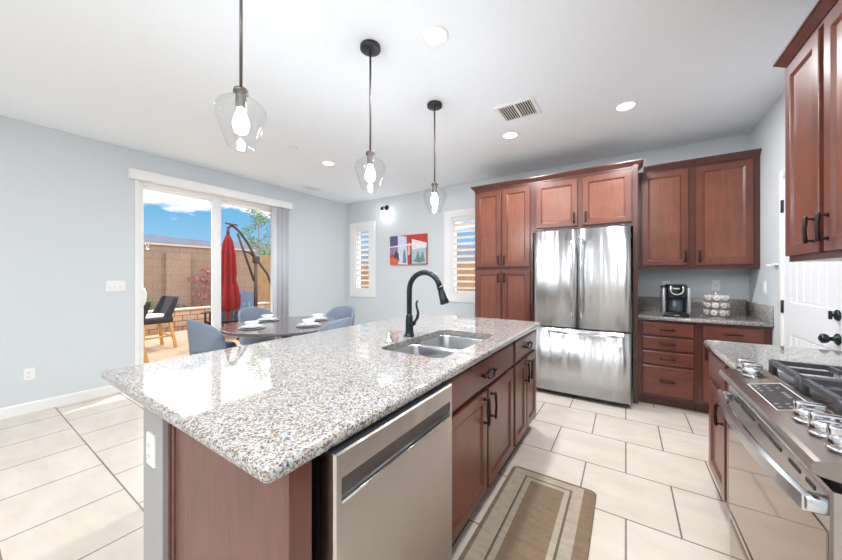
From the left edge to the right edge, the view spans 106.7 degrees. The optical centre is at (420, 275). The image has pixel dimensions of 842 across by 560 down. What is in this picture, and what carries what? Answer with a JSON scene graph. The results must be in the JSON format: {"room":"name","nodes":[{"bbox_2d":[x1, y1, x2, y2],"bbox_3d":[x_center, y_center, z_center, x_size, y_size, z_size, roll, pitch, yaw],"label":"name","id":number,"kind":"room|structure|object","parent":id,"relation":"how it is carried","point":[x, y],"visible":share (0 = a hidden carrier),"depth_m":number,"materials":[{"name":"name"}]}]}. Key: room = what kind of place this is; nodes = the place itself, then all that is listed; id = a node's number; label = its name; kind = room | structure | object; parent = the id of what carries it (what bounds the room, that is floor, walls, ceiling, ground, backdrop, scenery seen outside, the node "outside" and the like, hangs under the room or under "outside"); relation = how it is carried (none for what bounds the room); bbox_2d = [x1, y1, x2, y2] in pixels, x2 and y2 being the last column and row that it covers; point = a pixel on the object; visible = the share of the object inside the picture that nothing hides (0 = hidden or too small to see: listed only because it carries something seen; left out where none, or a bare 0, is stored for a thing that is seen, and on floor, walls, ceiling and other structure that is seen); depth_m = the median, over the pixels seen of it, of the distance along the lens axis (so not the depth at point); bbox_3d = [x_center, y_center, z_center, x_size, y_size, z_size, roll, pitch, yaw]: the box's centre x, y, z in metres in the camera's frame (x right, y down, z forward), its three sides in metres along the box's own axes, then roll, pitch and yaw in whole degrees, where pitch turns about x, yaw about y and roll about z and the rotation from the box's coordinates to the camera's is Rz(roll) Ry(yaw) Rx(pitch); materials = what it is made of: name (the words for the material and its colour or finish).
{"room":"kitchen","nodes":[
{"label":"kitchen","id":0,"kind":"room"},
{"bbox_2d":[143,406,167,559],"bbox_3d":[-0.313,0.869,2.126,0.188,0.862,2.386,0,0,33],"label":"wall","id":1,"kind":"structure","parent":0,"point":[155,481],"depth_m":1.11,"materials":[{"name":"paint"}]},
{"bbox_2d":[146,431,155,468],"bbox_3d":[-0.973,0.625,1.125,0.070,0.114,0.011,0,0,33],"label":"wall outlet","id":2,"kind":"object","parent":1,"relation":"attached to","point":[150,438],"visible":1,"depth_m":1.11,"materials":[{"name":"white plastic"}]},
{"bbox_2d":[147,440,150,449],"bbox_3d":[-0.975,0.606,1.122,0.033,0.027,0.003,0,0,33],"label":"receptacle","id":3,"kind":"object","parent":2,"relation":"attached to","point":[148,441],"depth_m":1.12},
{"bbox_2d":[147,451,150,460],"bbox_3d":[-0.975,0.644,1.122,0.033,0.027,0.003,0,0,33],"label":"receptacle","id":4,"kind":"object","parent":2,"relation":"attached to","point":[148,452],"depth_m":1.12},
{"bbox_2d":[0,115,346,407],"bbox_3d":[-3.959,-0.020,2.770,0.160,2.880,9.020,0,0,33],"label":"wall","id":5,"kind":"structure","parent":0,"point":[67,200],"depth_m":3.25,"materials":[{"name":"paint"}]},
{"bbox_2d":[23,367,34,380],"bbox_3d":[-3.725,0.935,2.975,0.009,0.114,0.070,0,0,33],"label":"wall outlet","id":6,"kind":"object","parent":5,"relation":"attached to","point":[28,374],"visible":1,"depth_m":2.97,"materials":[{"name":"white plastic"}]},
{"bbox_2d":[0,385,120,419],"bbox_3d":[-3.887,1.250,2.723,0.014,0.100,8.700,0,0,33],"label":"baseboard","id":7,"kind":"structure","parent":5,"relation":"attached to","point":[29,407],"depth_m":3.11,"materials":[{"name":"wood"}]},
{"bbox_2d":[106,281,125,290],"bbox_3d":[-3.393,0.110,3.481,0.009,0.114,0.162,0,0,33],"label":"light switch","id":8,"kind":"object","parent":5,"relation":"attached to","point":[110,285],"visible":1,"depth_m":3.48,"materials":[{"name":"white plastic"}]},
{"bbox_2d":[127,168,291,339],"bbox_3d":[-2.742,0.022,4.385,0.100,2.475,2.045,0,0,33],"label":"vertical blind","id":9,"kind":"object","parent":5,"relation":"attached to","point":[279,218],"visible":0.77,"depth_m":4.98,"materials":[{"name":"plastic"}]},
{"bbox_2d":[139,181,280,363],"bbox_3d":[-2.808,0.090,4.455,0.162,2.420,1.880,0,0,33],"label":"door","id":10,"kind":"structure","parent":5,"relation":"in","point":[216,201],"depth_m":4.32,"materials":[{"name":"white plastic"}]},
{"bbox_2d":[135,180,285,364],"bbox_3d":[-2.770,0.080,4.430,0.012,2.440,1.950,0,0,33],"label":"trim","id":11,"kind":"structure","parent":5,"relation":"attached to","point":[136,181],"depth_m":3.63,"materials":[{"name":"wood"}]},
{"bbox_2d":[0,385,729,559],"bbox_3d":[-1.466,1.360,1.139,5.840,0.120,8.740,0,0,33],"label":"floor","id":12,"kind":"structure","parent":0,"point":[71,475],"depth_m":2.02,"materials":[{"name":"tile"}]},
{"bbox_2d":[186,320,237,354],"bbox_3d":[-2.136,0.867,3.230,0.470,0.869,0.456,0,0,39],"label":"dining chair","id":13,"kind":"object","parent":12,"relation":"on","point":[202,337],"visible":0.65,"depth_m":3.03,"materials":[{"name":"fabric"}]},
{"bbox_2d":[225,341,235,347],"bbox_3d":[-2.119,0.734,3.251,0.344,0.052,0.344,0,0,39],"label":"seat cushion","id":14,"kind":"object","parent":13,"relation":"on","point":[229,344],"depth_m":3.28,"materials":[{"name":"fabric"}]},
{"bbox_2d":[168,422,311,559],"bbox_3d":[-0.572,0.869,0.932,0.683,0.862,0.070,0,0,33],"label":"end panel","id":15,"kind":"object","parent":12,"relation":"on","point":[217,510],"visible":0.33,"depth_m":0.88,"materials":[{"name":"brown wood"}]},
{"bbox_2d":[238,307,274,344],"bbox_3d":[-2.214,0.867,4.235,0.456,0.869,0.470,0,0,40],"label":"dining chair","id":16,"kind":"object","parent":12,"relation":"on","point":[248,313],"visible":0.25,"depth_m":4.25,"materials":[{"name":"fabric"}]},
{"bbox_2d":[220,316,338,337],"bbox_3d":[-1.528,0.921,3.582,1.300,0.753,1.300,0,0,33],"label":"dining table","id":17,"kind":"object","parent":12,"relation":"on","point":[285,327],"visible":0.43,"depth_m":3.25,"materials":[{"name":"brown wood"}]},
{"bbox_2d":[237,326,265,329],"bbox_3d":[-1.767,0.541,3.272,0.264,0.007,0.264,0,0,33],"label":"charger","id":18,"kind":"object","parent":17,"relation":"on","point":[239,328],"visible":0.59,"depth_m":3.21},
{"bbox_2d":[240,324,263,327],"bbox_3d":[-1.767,0.530,3.272,0.220,0.016,0.220,0,0,33],"label":"dinner plate","id":19,"kind":"object","parent":18,"relation":"on","point":[257,325],"visible":0.84,"depth_m":3.28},
{"bbox_2d":[244,321,258,326],"bbox_3d":[-1.767,0.502,3.272,0.140,0.052,0.140,0,0,33],"label":"bowl","id":20,"kind":"object","parent":19,"relation":"on","point":[248,323],"visible":1,"depth_m":3.23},
{"bbox_2d":[255,319,278,321],"bbox_3d":[-1.874,0.541,3.820,0.264,0.007,0.264,0,0,33],"label":"charger","id":21,"kind":"object","parent":17,"relation":"on","point":[274,319],"visible":0.63,"depth_m":3.79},
{"bbox_2d":[257,318,276,320],"bbox_3d":[-1.874,0.530,3.820,0.220,0.016,0.220,0,0,33],"label":"dinner plate","id":22,"kind":"object","parent":21,"relation":"on","point":[262,319],"visible":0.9,"depth_m":3.82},
{"bbox_2d":[261,314,272,319],"bbox_3d":[-1.874,0.502,3.820,0.140,0.052,0.140,0,0,33],"label":"bowl","id":23,"kind":"object","parent":22,"relation":"on","point":[267,316],"visible":1,"depth_m":3.79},
{"bbox_2d":[296,324,320,326],"bbox_3d":[-1.228,0.541,3.420,0.264,0.007,0.264,0,0,33],"label":"charger","id":24,"kind":"object","parent":17,"relation":"on","point":[317,324],"visible":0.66,"depth_m":3.34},
{"bbox_2d":[298,322,318,325],"bbox_3d":[-1.228,0.530,3.420,0.220,0.016,0.220,0,0,33],"label":"dinner plate","id":25,"kind":"object","parent":24,"relation":"on","point":[313,323],"visible":0.8,"depth_m":3.42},
{"bbox_2d":[302,319,314,324],"bbox_3d":[-1.228,0.502,3.420,0.140,0.052,0.140,0,0,33],"label":"bowl","id":26,"kind":"object","parent":25,"relation":"on","point":[306,321],"visible":1,"depth_m":3.38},
{"bbox_3d":[-1.281,0.541,3.886,0.264,0.007,0.264,0,0,33],"label":"charger","id":27,"kind":"object","parent":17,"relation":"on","visible":0},
{"bbox_3d":[-1.281,0.531,3.886,0.220,0.016,0.220,0,0,33],"label":"dinner plate","id":28,"kind":"object","parent":27,"relation":"on","visible":0},
{"bbox_2d":[312,314,323,318],"bbox_3d":[-1.281,0.502,3.886,0.140,0.052,0.140,0,0,33],"label":"bowl","id":29,"kind":"object","parent":28,"relation":"on","point":[316,316],"visible":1,"depth_m":3.85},
{"bbox_2d":[318,317,350,331],"bbox_3d":[-0.974,0.867,3.295,0.456,0.869,0.470,0,0,16],"label":"dining chair","id":30,"kind":"object","parent":12,"relation":"on","point":[345,322],"visible":0.16,"depth_m":3.12,"materials":[{"name":"fabric"}]},
{"bbox_2d":[325,306,354,325],"bbox_3d":[-1.148,0.867,4.350,0.470,0.869,0.456,0,0,20],"label":"dining chair","id":31,"kind":"object","parent":12,"relation":"on","point":[340,312],"visible":0.19,"depth_m":4.51,"materials":[{"name":"fabric"}]},
{"bbox_2d":[312,381,451,559],"bbox_3d":[-0.333,0.864,1.223,0.704,0.849,0.626,0,0,33],"label":"dishwasher","id":32,"kind":"object","parent":12,"relation":"on","point":[384,492],"visible":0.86,"depth_m":0.96,"materials":[{"name":"grey metal"}]},
{"bbox_2d":[312,455,319,559],"bbox_3d":[-0.357,0.867,1.239,0.645,0.843,0.618,0,0,33],"label":"tub","id":33,"kind":"object","parent":32,"relation":"in","point":[316,461],"depth_m":0.81,"materials":[{"name":"grey metal"}]},
{"bbox_2d":[414,343,512,543],"bbox_3d":[0.118,0.869,1.899,0.677,0.862,0.992,0,0,33],"label":"sink base","id":34,"kind":"object","parent":12,"relation":"on","point":[482,394],"visible":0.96,"depth_m":1.65,"materials":[{"name":"brown wood"}]},
{"bbox_2d":[475,184,533,321],"bbox_3d":[1.185,0.085,4.199,0.745,2.430,0.670,0,0,33],"label":"pantry cabinet","id":35,"kind":"object","parent":12,"relation":"on","point":[504,235],"visible":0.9,"depth_m":3.92,"materials":[{"name":"brown wood"}]},
{"bbox_2d":[470,148,761,192],"bbox_3d":[1.997,-1.145,3.674,2.775,0.065,0.661,0,0,33],"label":"crown molding","id":36,"kind":"structure","parent":35,"relation":"attached to","point":[626,164],"depth_m":3.31,"materials":[{"name":"brown wood"}]},
{"bbox_2d":[512,329,535,446],"bbox_3d":[0.568,0.869,2.587,0.677,0.862,0.648,0,0,33],"label":"base cabinet","id":37,"kind":"object","parent":12,"relation":"on","point":[524,352],"visible":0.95,"depth_m":2.36,"materials":[{"name":"brown wood"}]},
{"bbox_2d":[101,313,540,483],"bbox_3d":[-0.153,0.419,2.022,1.239,0.038,2.493,0,0,33],"label":"countertop","id":38,"kind":"structure","parent":37,"relation":"on","point":[269,409],"depth_m":1.18,"materials":[{"name":"stone"}]},
{"bbox_2d":[385,332,393,342],"bbox_3d":[-0.192,0.371,1.907,0.050,0.057,0.050,0,0,33],"label":"air gap","id":39,"kind":"object","parent":38,"relation":"on","point":[389,335],"visible":1,"depth_m":1.89,"materials":[{"name":"silver metal"}]},
{"bbox_2d":[404,270,448,336],"bbox_3d":[0.032,0.180,2.011,0.333,0.439,0.071,0,0,33],"label":"faucet","id":40,"kind":"object","parent":38,"relation":"on","point":[410,323],"visible":1,"depth_m":2.04,"materials":[{"name":"metal"}]},
{"bbox_2d":[392,335,483,357],"bbox_3d":[0.130,0.533,1.927,0.435,0.190,0.775,0,0,33],"label":"sink","id":41,"kind":"object","parent":38,"relation":"in","point":[441,346],"visible":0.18,"depth_m":2.00,"materials":[{"name":"metal"}]},
{"bbox_2d":[458,466,596,559],"bbox_3d":[0.519,1.294,1.510,0.497,0.010,1.197,0,0,33],"label":"kitchen rug","id":42,"kind":"object","parent":12,"relation":"on","point":[533,515],"visible":1,"depth_m":1.64,"materials":[{"name":"fabric"}]},
{"bbox_2d":[534,224,630,406],"bbox_3d":[1.845,0.398,3.575,0.908,1.805,0.876,0,0,33],"label":"refrigerator","id":43,"kind":"object","parent":12,"relation":"on","point":[582,277],"visible":0.98,"depth_m":3.22,"materials":[{"name":"grey metal"}]},
{"bbox_2d":[632,164,637,403],"bbox_3d":[2.359,0.080,3.454,0.040,2.440,0.633,0,0,33],"label":"panel","id":44,"kind":"object","parent":12,"relation":"on","point":[635,167],"visible":0.93,"depth_m":3.19,"materials":[{"name":"brown wood"}]},
{"bbox_2d":[638,319,696,410],"bbox_3d":[2.559,0.869,3.300,0.456,0.862,0.670,0,0,33],"label":"drawer base","id":45,"kind":"object","parent":12,"relation":"on","point":[667,350],"visible":0.98,"depth_m":3.05,"materials":[{"name":"brown wood"}]},
{"bbox_2d":[709,351,730,511],"bbox_3d":[1.792,0.869,1.428,0.660,0.862,0.848,0,0,33],"label":"base cabinet","id":46,"kind":"object","parent":12,"relation":"on","point":[718,425],"visible":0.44,"depth_m":1.73,"materials":[{"name":"brown wood"}]},
{"bbox_2d":[704,340,841,378],"bbox_3d":[1.810,0.418,1.436,0.640,0.036,0.894,0,0,33],"label":"countertop","id":47,"kind":"structure","parent":46,"relation":"on","point":[728,352],"depth_m":1.62,"materials":[{"name":"stone"}]},
{"bbox_2d":[695,323,771,413],"bbox_3d":[2.954,0.869,3.042,0.484,0.862,0.670,0,0,33],"label":"base cabinet","id":48,"kind":"object","parent":12,"relation":"on","point":[705,331],"visible":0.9,"depth_m":2.88,"materials":[{"name":"brown wood"}]},
{"bbox_2d":[638,310,773,326],"bbox_3d":[2.767,0.418,3.176,0.943,0.036,0.650,0,0,33],"label":"countertop","id":49,"kind":"structure","parent":48,"relation":"on","point":[744,320],"depth_m":2.95,"materials":[{"name":"stone"}]},
{"bbox_2d":[660,284,690,317],"bbox_3d":[2.565,0.241,3.164,0.221,0.318,0.296,0,0,33],"label":"coffee maker","id":50,"kind":"object","parent":49,"relation":"on","point":[675,299],"visible":1,"depth_m":3.07,"materials":[{"name":"black plastic"}]},
{"bbox_2d":[666,311,686,313],"bbox_3d":[2.515,0.361,3.089,0.157,0.010,0.106,0,0,33],"label":"drip tray","id":51,"kind":"object","parent":50,"relation":"on","point":[667,312],"depth_m":3.06,"materials":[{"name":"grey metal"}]},
{"bbox_2d":[704,292,728,318],"bbox_3d":[2.830,0.276,3.000,0.180,0.248,0.180,0,0,33],"label":"pod carousel","id":52,"kind":"object","parent":49,"relation":"on","point":[717,316],"visible":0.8,"depth_m":2.99,"materials":[{"name":"silver metal"}]},
{"bbox_2d":[704,309,711,314],"bbox_3d":[2.760,0.345,3.004,0.044,0.050,0.051,0,0,3],"label":"pod","id":53,"kind":"object","parent":52,"relation":"in","point":[706,311],"visible":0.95,"depth_m":2.99,"materials":[{"name":"plastic"}]},
{"bbox_2d":[705,302,712,306],"bbox_3d":[2.760,0.275,2.996,0.044,0.050,0.051,0,0,-4],"label":"pod","id":54,"kind":"object","parent":52,"relation":"in","point":[707,304],"visible":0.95,"depth_m":2.98,"materials":[{"name":"plastic"}]},
{"bbox_2d":[706,295,713,299],"bbox_3d":[2.761,0.205,2.987,0.044,0.050,0.051,0,0,-10],"label":"pod","id":55,"kind":"object","parent":52,"relation":"in","point":[708,297],"visible":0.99,"depth_m":2.98,"materials":[{"name":"plastic"}]},
{"bbox_2d":[710,310,717,314],"bbox_3d":[2.774,0.345,2.958,0.044,0.050,0.051,0,0,-37],"label":"pod","id":56,"kind":"object","parent":52,"relation":"in","point":[713,312],"visible":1,"depth_m":2.94,"materials":[{"name":"plastic"}]},
{"bbox_2d":[712,303,718,307],"bbox_3d":[2.779,0.275,2.952,0.044,0.050,0.051,0,0,-44],"label":"pod","id":57,"kind":"object","parent":52,"relation":"in","point":[715,305],"visible":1,"depth_m":2.94,"materials":[{"name":"plastic"}]},
{"bbox_2d":[713,295,720,300],"bbox_3d":[2.785,0.205,2.946,0.051,0.050,0.044,0,0,40],"label":"pod","id":58,"kind":"object","parent":52,"relation":"in","point":[716,297],"visible":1,"depth_m":2.93,"materials":[{"name":"plastic"}]},
{"bbox_2d":[718,310,725,315],"bbox_3d":[2.814,0.345,2.932,0.051,0.050,0.044,0,0,13],"label":"pod","id":59,"kind":"object","parent":52,"relation":"in","point":[722,313],"visible":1,"depth_m":2.91,"materials":[{"name":"plastic"}]},
{"bbox_2d":[719,303,726,307],"bbox_3d":[2.822,0.275,2.931,0.051,0.050,0.044,0,0,6],"label":"pod","id":60,"kind":"object","parent":52,"relation":"in","point":[723,305],"visible":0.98,"depth_m":2.91,"materials":[{"name":"plastic"}]},
{"bbox_2d":[720,295,727,300],"bbox_3d":[2.830,0.205,2.930,0.051,0.050,0.044,0,0,0],"label":"pod","id":61,"kind":"object","parent":52,"relation":"in","point":[725,298],"visible":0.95,"depth_m":2.91,"materials":[{"name":"plastic"}]},
{"bbox_2d":[717,358,841,559],"bbox_3d":[1.297,0.808,0.780,0.744,0.984,0.761,0,0,33],"label":"gas range","id":62,"kind":"object","parent":12,"relation":"on","point":[785,429],"visible":1,"depth_m":0.87,"materials":[{"name":"grey metal"}]},
{"bbox_2d":[772,372,841,414],"bbox_3d":[1.365,0.392,0.735,0.581,0.056,0.755,0,0,33],"label":"cooktop","id":63,"kind":"object","parent":62,"relation":"in","point":[810,395],"depth_m":0.97,"materials":[{"name":"metal"}]},
{"bbox_2d":[0,0,817,203],"bbox_3d":[-1.466,-1.513,1.139,6.120,0.134,9.020,0,0,33],"label":"ceiling","id":64,"kind":"structure","parent":0,"point":[155,77],"depth_m":2.33,"materials":[{"name":"paint"}]},
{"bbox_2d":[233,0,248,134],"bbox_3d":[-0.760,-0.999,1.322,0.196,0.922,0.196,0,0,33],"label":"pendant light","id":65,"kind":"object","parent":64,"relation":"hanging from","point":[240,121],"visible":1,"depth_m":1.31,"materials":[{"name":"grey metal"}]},
{"bbox_2d":[233,86,248,110],"bbox_3d":[-0.760,-0.750,1.322,0.060,0.091,0.060,0,0,33],"label":"socket","id":66,"kind":"object","parent":65,"relation":"attached to","point":[241,93],"depth_m":1.31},
{"bbox_2d":[299,185,320,190],"bbox_3d":[-1.832,-1.455,5.190,0.150,0.010,0.320,0,0,33],"label":"ceiling vent","id":67,"kind":"object","parent":64,"relation":"in","point":[303,186],"visible":1,"depth_m":5.19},
{"bbox_2d":[322,161,334,165],"bbox_3d":[-1.200,-1.456,4.048,0.166,0.007,0.166,0,0,33],"label":"recessed light","id":68,"kind":"object","parent":64,"relation":"in","point":[328,163],"visible":1,"depth_m":4.05,"materials":[{"name":"white plastic"}]},
{"bbox_2d":[360,39,380,181],"bbox_3d":[-0.322,-0.999,1.992,0.196,0.922,0.196,0,0,33],"label":"pendant light","id":69,"kind":"object","parent":64,"relation":"hanging from","point":[370,48],"visible":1,"depth_m":1.98,"materials":[{"name":"black"}]},
{"bbox_2d":[366,150,374,165],"bbox_3d":[-0.322,-0.750,1.992,0.060,0.091,0.060,0,0,33],"label":"socket","id":70,"kind":"object","parent":69,"relation":"attached to","point":[370,154],"depth_m":1.97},
{"bbox_2d":[427,100,441,205],"bbox_3d":[0.116,-0.999,2.661,0.196,0.922,0.196,0,0,33],"label":"pendant light","id":71,"kind":"object","parent":64,"relation":"hanging from","point":[434,105],"visible":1,"depth_m":2.65,"materials":[{"name":"black"}]},
{"bbox_2d":[431,182,437,192],"bbox_3d":[0.116,-0.750,2.661,0.060,0.091,0.060,0,0,33],"label":"socket","id":72,"kind":"object","parent":71,"relation":"attached to","point":[434,185],"depth_m":2.64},
{"bbox_2d":[422,25,448,45],"bbox_3d":[0.086,-1.456,1.903,0.166,0.007,0.166,0,0,33],"label":"recessed light","id":73,"kind":"object","parent":64,"relation":"in","point":[434,35],"visible":1,"depth_m":1.90,"materials":[{"name":"white plastic"}]},
{"bbox_2d":[502,131,518,138],"bbox_3d":[0.926,-1.456,3.242,0.166,0.007,0.166,0,0,33],"label":"recessed light","id":74,"kind":"object","parent":64,"relation":"in","point":[512,134],"visible":1,"depth_m":3.24,"materials":[{"name":"white plastic"}]},
{"bbox_2d":[494,96,541,122],"bbox_3d":[0.854,-1.455,2.757,0.330,0.010,0.310,0,0,33],"label":"ceiling vent","id":75,"kind":"object","parent":64,"relation":"in","point":[526,107],"visible":1,"depth_m":2.74,"materials":[{"name":"metal"}]},
{"bbox_2d":[614,100,637,110],"bbox_3d":[1.758,-1.456,2.686,0.166,0.007,0.166,0,0,33],"label":"recessed light","id":76,"kind":"object","parent":64,"relation":"in","point":[626,105],"visible":1,"depth_m":2.67,"materials":[{"name":"white plastic"}]},
{"bbox_2d":[347,133,748,384],"bbox_3d":[1.027,-0.020,4.802,5.960,2.880,0.160,0,0,33],"label":"wall","id":77,"kind":"structure","parent":0,"point":[409,213],"depth_m":5.20,"materials":[{"name":"paint"}]},
{"bbox_2d":[350,221,374,297],"bbox_3d":[-1.113,-0.320,6.171,0.660,1.460,0.152,0,0,33],"label":"window","id":78,"kind":"structure","parent":77,"relation":"in","point":[371,224],"depth_m":6.19,"materials":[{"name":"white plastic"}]},
{"bbox_2d":[355,227,369,291],"bbox_3d":[-1.136,-0.315,6.136,0.418,1.248,0.073,0,0,33],"label":"window shutter","id":79,"kind":"object","parent":78,"relation":"attached to","point":[366,229],"visible":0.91,"depth_m":6.14,"materials":[{"name":"wood"}]},
{"bbox_2d":[381,205,388,214],"bbox_3d":[-0.686,-1.185,5.708,0.128,0.250,0.199,0,0,33],"label":"wall sconce","id":80,"kind":"object","parent":77,"relation":"attached to","point":[386,207],"visible":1,"depth_m":5.70,"materials":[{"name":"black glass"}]},
{"bbox_2d":[390,233,427,264],"bbox_3d":[-0.227,-0.460,5.507,0.790,0.520,0.032,0,0,33],"label":"canvas painting","id":81,"kind":"object","parent":77,"relation":"attached to","point":[404,249],"visible":1,"depth_m":5.47,"materials":[{"name":"paint"}]},
{"bbox_2d":[444,208,474,302],"bbox_3d":[0.736,-0.320,4.960,0.760,1.460,0.152,0,0,33],"label":"window","id":82,"kind":"structure","parent":77,"relation":"in","point":[448,215],"depth_m":5.06,"materials":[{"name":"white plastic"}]},
{"bbox_2d":[451,215,474,295],"bbox_3d":[0.713,-0.315,4.925,0.518,1.248,0.073,0,0,33],"label":"window shutter","id":83,"kind":"object","parent":82,"relation":"attached to","point":[472,217],"visible":0.6,"depth_m":4.96,"materials":[{"name":"wood"}]},
{"bbox_2d":[533,168,632,232],"bbox_3d":[1.915,-0.823,3.722,0.996,0.615,0.670,0,0,33],"label":"upper cabinet","id":84,"kind":"object","parent":77,"relation":"attached to","point":[605,199],"visible":0.99,"depth_m":3.45,"materials":[{"name":"brown wood"}]},
{"bbox_2d":[638,296,745,314],"bbox_3d":[2.932,0.320,3.446,0.923,0.160,0.021,0,0,33],"label":"backsplash","id":85,"kind":"structure","parent":77,"relation":"attached to","point":[737,306],"depth_m":3.39,"materials":[{"name":"stone"}]},
{"bbox_2d":[638,157,759,269],"bbox_3d":[2.842,-0.603,3.289,0.942,1.055,0.380,0,0,33],"label":"upper cabinet","id":86,"kind":"object","parent":77,"relation":"attached to","point":[707,216],"visible":0.99,"depth_m":3.13,"materials":[{"name":"brown wood"}]},
{"bbox_2d":[711,280,719,290],"bbox_3d":[3.130,0.100,3.322,0.070,0.114,0.013,0,0,33],"label":"wall jack","id":87,"kind":"object","parent":77,"relation":"attached to","point":[715,284],"visible":1,"depth_m":3.32,"materials":[{"name":"white plastic"}]},
{"bbox_2d":[749,91,784,345],"bbox_3d":[0.984,-0.020,-0.560,0.160,2.880,8.860,0,0,33],"label":"wall","id":88,"kind":"structure","parent":0,"point":[768,134],"depth_m":2.73,"materials":[{"name":"paint"}]},
{"bbox_2d":[746,301,773,322],"bbox_3d":[3.155,0.327,2.925,0.020,0.144,0.646,0,0,33],"label":"backsplash","id":89,"kind":"structure","parent":88,"relation":"attached to","point":[764,312],"depth_m":2.86,"materials":[{"name":"stone"}]},
{"bbox_2d":[763,281,765,293],"bbox_3d":[3.098,0.100,2.825,0.009,0.114,0.070,0,0,33],"label":"light switch","id":90,"kind":"object","parent":88,"relation":"attached to","point":[764,282],"visible":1,"depth_m":2.81,"materials":[{"name":"white plastic"}]},
{"bbox_2d":[778,169,784,345],"bbox_3d":[2.625,0.233,2.112,0.020,2.135,0.980,0,0,33],"label":"trim","id":91,"kind":"structure","parent":88,"relation":"attached to","point":[781,175],"depth_m":2.49,"materials":[{"name":"wood"}]},
{"bbox_2d":[780,179,841,350],"bbox_3d":[2.604,0.265,2.140,0.086,2.050,0.847,0,0,33],"label":"door","id":92,"kind":"structure","parent":88,"relation":"in","point":[811,306],"depth_m":2.10,"materials":[{"name":"white wood"}]},
{"bbox_2d":[785,0,841,261],"bbox_3d":[1.879,-0.603,1.295,0.370,1.055,0.755,0,0,33],"label":"upper cabinet","id":93,"kind":"object","parent":88,"relation":"attached to","point":[813,80],"visible":1,"depth_m":1.41,"materials":[{"name":"brown wood"}]},
{"bbox_2d":[773,0,839,67],"bbox_3d":[1.686,-1.145,0.993,0.360,0.065,1.568,0,0,33],"label":"crown molding","id":94,"kind":"structure","parent":93,"relation":"attached to","point":[822,9],"depth_m":1.47,"materials":[{"name":"brown wood"}]},
{"label":"outside","id":95,"kind":"structure","parent":0,"visible":0},
{"bbox_3d":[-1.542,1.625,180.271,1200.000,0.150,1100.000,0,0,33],"label":"ground","id":96,"kind":"structure","parent":95,"visible":0},
{"bbox_2d":[144,242,254,309],"bbox_3d":[-9.096,0.365,5.175,0.370,2.470,12.700,0,0,33],"label":"wall","id":97,"kind":"structure","parent":96,"relation":"on","point":[167,267],"depth_m":8.66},
{"bbox_2d":[145,304,268,333],"bbox_3d":[-8.235,1.200,5.240,0.320,0.600,11.750,0,0,33],"label":"wall","id":98,"kind":"structure","parent":96,"relation":"on","point":[180,318],"depth_m":8.08,"materials":[{"name":"brick"}]},
{"bbox_2d":[147,302,269,313],"bbox_3d":[-8.227,0.872,5.234,0.360,0.054,11.750,0,0,33],"label":"coping","id":99,"kind":"object","parent":98,"relation":"on","point":[259,303],"visible":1,"depth_m":8.40},
{"bbox_2d":[240,209,269,254],"bbox_3d":[-6.370,-0.936,12.444,1.623,4.972,1.384,0,0,2],"label":"young tree","id":100,"kind":"object","parent":96,"relation":"on","point":[261,221],"visible":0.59,"depth_m":12.35,"materials":[{"name":"green plant"}]},
{"bbox_2d":[256,255,269,309],"bbox_3d":[-5.023,0.390,11.354,0.060,2.220,2.000,0,0,33],"label":"fence","id":101,"kind":"object","parent":96,"relation":"on","point":[263,282],"visible":0.15,"depth_m":10.76,"materials":[{"name":"brown wood"}]},
{"bbox_2d":[361,263,474,290],"bbox_3d":[0.851,0.570,8.789,12.200,1.860,0.060,0,0,33],"label":"fence","id":102,"kind":"object","parent":96,"relation":"on","point":[466,265],"visible":0.02,"depth_m":8.57,"materials":[{"name":"brown wood"}]},
{"bbox_3d":[-8.553,1.230,5.448,0.420,0.540,11.750,0,0,33],"label":"planter bed","id":103,"kind":"object","parent":96,"relation":"on","visible":0},
{"bbox_2d":[186,268,210,305],"bbox_3d":[-6.084,0.358,9.009,0.322,1.208,1.173,0,0,33],"label":"maple","id":104,"kind":"object","parent":103,"relation":"on","point":[201,294],"visible":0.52,"depth_m":8.84,"materials":[{"name":"red plant"}]},
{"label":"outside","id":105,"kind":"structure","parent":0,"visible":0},
{"bbox_2d":[145,325,242,362],"bbox_3d":[-5.961,1.440,4.140,4.690,0.080,12.400,0,0,33],"label":"patio","id":106,"kind":"structure","parent":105,"point":[155,351],"depth_m":6.22,"materials":[{"name":"concrete"}]},
{"bbox_2d":[144,301,150,362],"bbox_3d":[-4.667,0.905,4.836,0.586,1.001,0.627,0,0,27],"label":"patio chair","id":107,"kind":"object","parent":106,"relation":"on","point":[147,303],"visible":0.02,"depth_m":4.92,"materials":[{"name":"brown wood"}]},
{"bbox_2d":[144,296,178,347],"bbox_3d":[-5.157,0.905,6.041,0.586,1.001,0.627,0,0,27],"label":"patio chair","id":108,"kind":"object","parent":106,"relation":"on","point":[164,309],"visible":0.61,"depth_m":6.10,"materials":[{"name":"brown wood"}]},
{"bbox_2d":[145,313,163,318],"bbox_3d":[-5.183,0.766,5.991,0.480,0.043,0.450,0,0,27],"label":"cushion","id":109,"kind":"object","parent":108,"relation":"on","point":[154,315],"depth_m":5.91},
{"bbox_2d":[200,294,240,324],"bbox_3d":[-4.577,0.925,7.286,0.780,1.051,0.981,0,0,-27],"label":"chair","id":110,"kind":"object","parent":106,"relation":"on","point":[235,312],"visible":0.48,"depth_m":7.38,"materials":[{"name":"black metal"}]},
{"bbox_2d":[222,290,253,326],"bbox_3d":[-4.773,0.925,8.258,0.780,1.051,0.981,0,0,-22],"label":"chair","id":111,"kind":"object","parent":106,"relation":"on","point":[246,295],"visible":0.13,"depth_m":8.59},
{"bbox_2d":[221,222,269,339],"bbox_3d":[-3.903,0.123,7.003,0.800,2.555,1.215,0,0,33],"label":"parasol","id":112,"kind":"object","parent":106,"relation":"on","point":[230,293],"visible":0.92,"depth_m":6.73,"materials":[{"name":"fabric"}]},
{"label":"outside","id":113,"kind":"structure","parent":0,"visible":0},
{"bbox_2d":[144,234,474,263],"bbox_3d":[-135.729,-19.163,292.084,492.980,42.925,695.872,0,0,33],"label":"hills","id":114,"kind":"structure","parent":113,"point":[151,238],"depth_m":326.06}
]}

